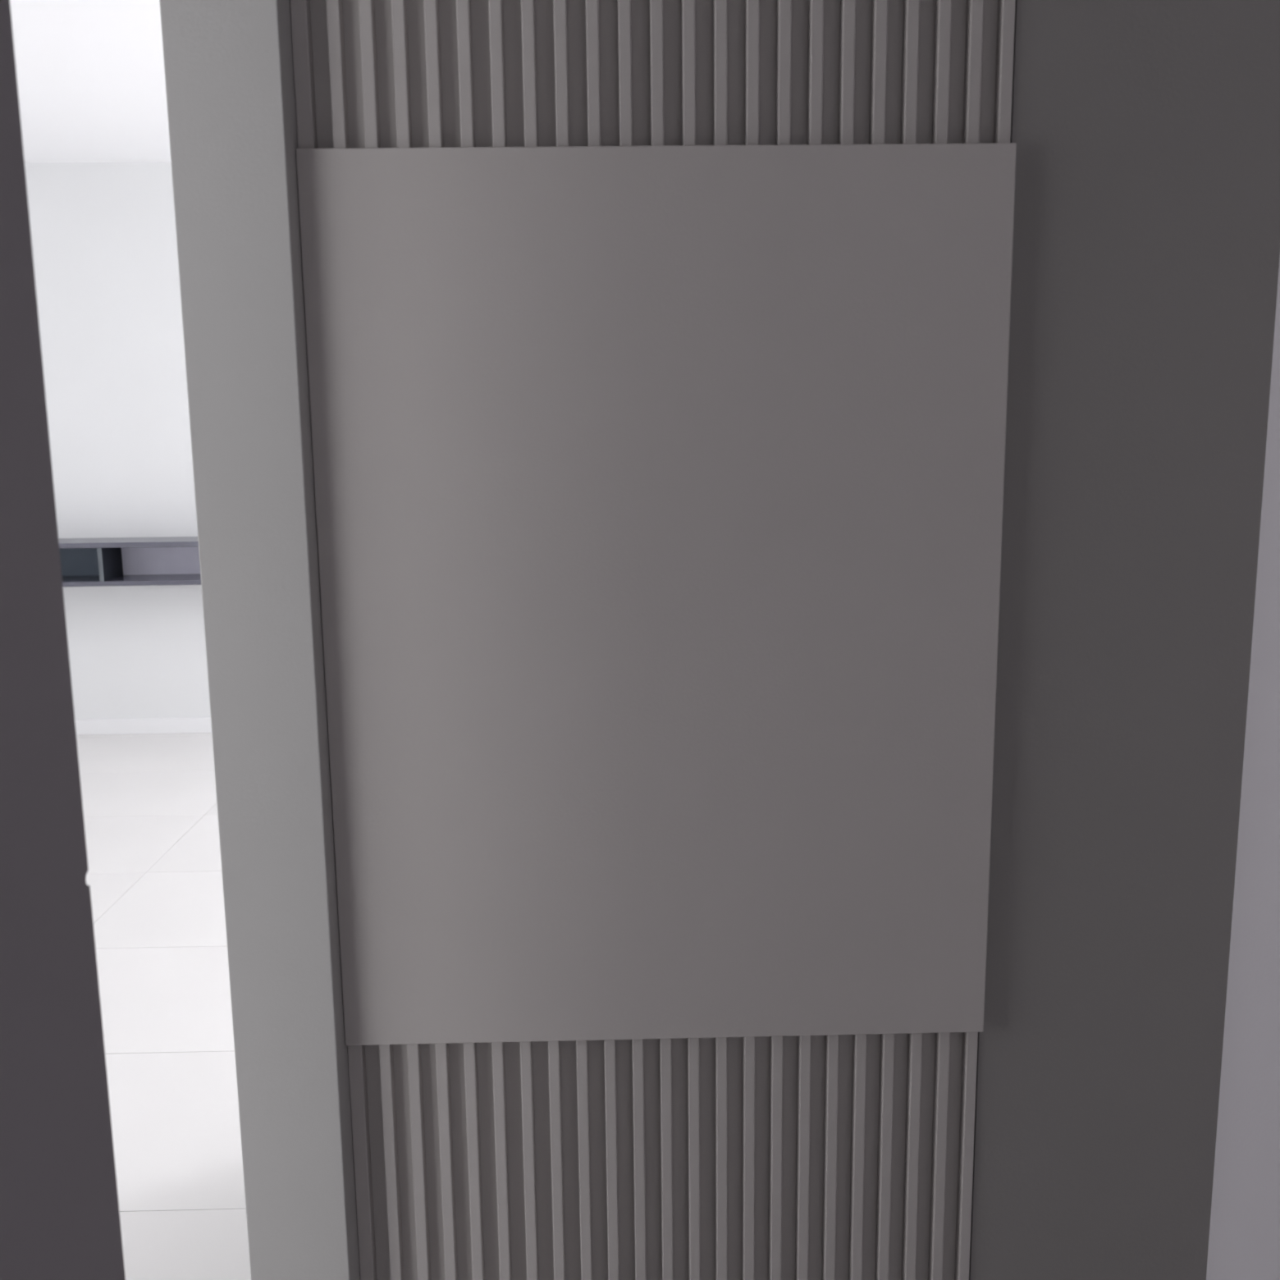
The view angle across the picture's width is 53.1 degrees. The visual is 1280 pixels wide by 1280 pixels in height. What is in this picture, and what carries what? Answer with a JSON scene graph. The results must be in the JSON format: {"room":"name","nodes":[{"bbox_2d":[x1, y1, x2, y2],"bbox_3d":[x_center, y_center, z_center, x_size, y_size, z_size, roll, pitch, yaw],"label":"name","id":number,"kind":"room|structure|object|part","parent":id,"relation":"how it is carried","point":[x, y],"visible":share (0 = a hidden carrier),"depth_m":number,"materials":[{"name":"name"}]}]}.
{"room":"hallway","nodes":[
{"label":"hallway","id":0,"kind":"room"},
{"bbox_2d":[9,0,170,163],"bbox_3d":[0.339,-1.534,1.932,7.500,0.120,7.820,-1,10,-1],"label":"ceiling","id":1,"kind":"structure","parent":0,"point":[90,74],"depth_m":4.24,"materials":[{"name":"white paint"}]},
{"bbox_2d":[24,161,210,719],"bbox_3d":[0.270,-0.876,5.940,7.500,2.562,0.150,-1,10,-1],"label":"wall","id":2,"kind":"structure","parent":0,"point":[104,244],"depth_m":5.78,"materials":[{"name":"white paint"}]},
{"bbox_2d":[58,536,201,586],"bbox_3d":[-2.254,-0.356,5.777,1.770,0.193,0.240,-1,10,-1],"label":"wall shelf","id":3,"kind":"object","parent":2,"relation":"attached to","point":[166,560],"visible":0.52,"depth_m":5.87,"materials":[{"name":"grey wood"}]},
{"bbox_3d":[-2.755,-0.367,5.881,0.737,0.149,0.010,-1,10,-1],"label":"panel","id":4,"kind":"part","parent":3,"relation":"part of","materials":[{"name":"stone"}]},
{"bbox_3d":[-1.888,-0.380,5.898,0.997,0.149,0.010,-1,10,-1],"label":"panel","id":5,"kind":"part","parent":3,"relation":"part of","materials":[{"name":"purple laminate"}]},
{"bbox_2d":[74,717,211,735],"bbox_3d":[0.287,0.364,6.075,7.200,0.072,0.014,-1,10,-1],"label":"baseboard","id":6,"kind":"structure","parent":2,"relation":"attached to","point":[198,724],"depth_m":6.02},
{"bbox_2d":[76,732,251,1279],"bbox_3d":[0.370,1.108,2.396,7.500,0.120,7.820,-1,10,-1],"label":"floor","id":7,"kind":"structure","parent":0,"point":[154,875],"depth_m":3.24,"materials":[{"name":"tile"}]},
{"bbox_2d":[969,0,1279,1279],"bbox_3d":[1.823,-0.186,1.912,4.276,2.562,1.336,-1,10,-1],"label":"wall","id":8,"kind":"structure","parent":0,"point":[1145,134],"depth_m":1.23,"materials":[{"name":"paint"}]},
{"bbox_2d":[159,0,360,1279],"bbox_3d":[-0.363,-0.149,1.846,0.098,2.562,1.383,-1,10,-1],"label":"door frame","id":9,"kind":"structure","parent":8,"relation":"attached to","point":[229,66],"depth_m":1.17,"materials":[{"name":"paint"}]},
{"bbox_2d":[289,0,1015,1279],"bbox_3d":[0.020,-0.044,1.226,0.640,2.562,0.020,-1,10,-1],"label":"slatted panel","id":10,"kind":"object","parent":8,"relation":"attached to","point":[835,1157],"visible":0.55,"depth_m":1.31,"materials":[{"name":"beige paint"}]},
{"bbox_2d":[296,142,1016,1045],"bbox_3d":[0.021,-0.020,1.216,0.641,0.852,0.010,-1,10,-1],"label":"board","id":11,"kind":"object","parent":10,"relation":"attached to","point":[659,490],"visible":1,"depth_m":1.20,"materials":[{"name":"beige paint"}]},
{"bbox_2d":[1206,258,1279,1279],"bbox_3d":[0.672,0.190,-0.151,0.100,2.562,2.808,-1,10,-1],"label":"wall","id":12,"kind":"structure","parent":0,"point":[1244,1240],"depth_m":1.24,"materials":[{"name":"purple paint"}]},
{"bbox_3d":[-0.395,0.212,-0.202,0.100,2.562,0.446,-1,10,-1],"label":"wall","id":13,"kind":"structure","parent":0,"visible":0},
{"bbox_2d":[0,0,125,1279],"bbox_3d":[-0.379,0.100,0.425,0.040,2.552,0.820,-1,10,-1],"label":"door","id":14,"kind":"structure","parent":13,"relation":"in","point":[60,1214],"depth_m":0.78,"materials":[{"name":"grey"}]}
]}

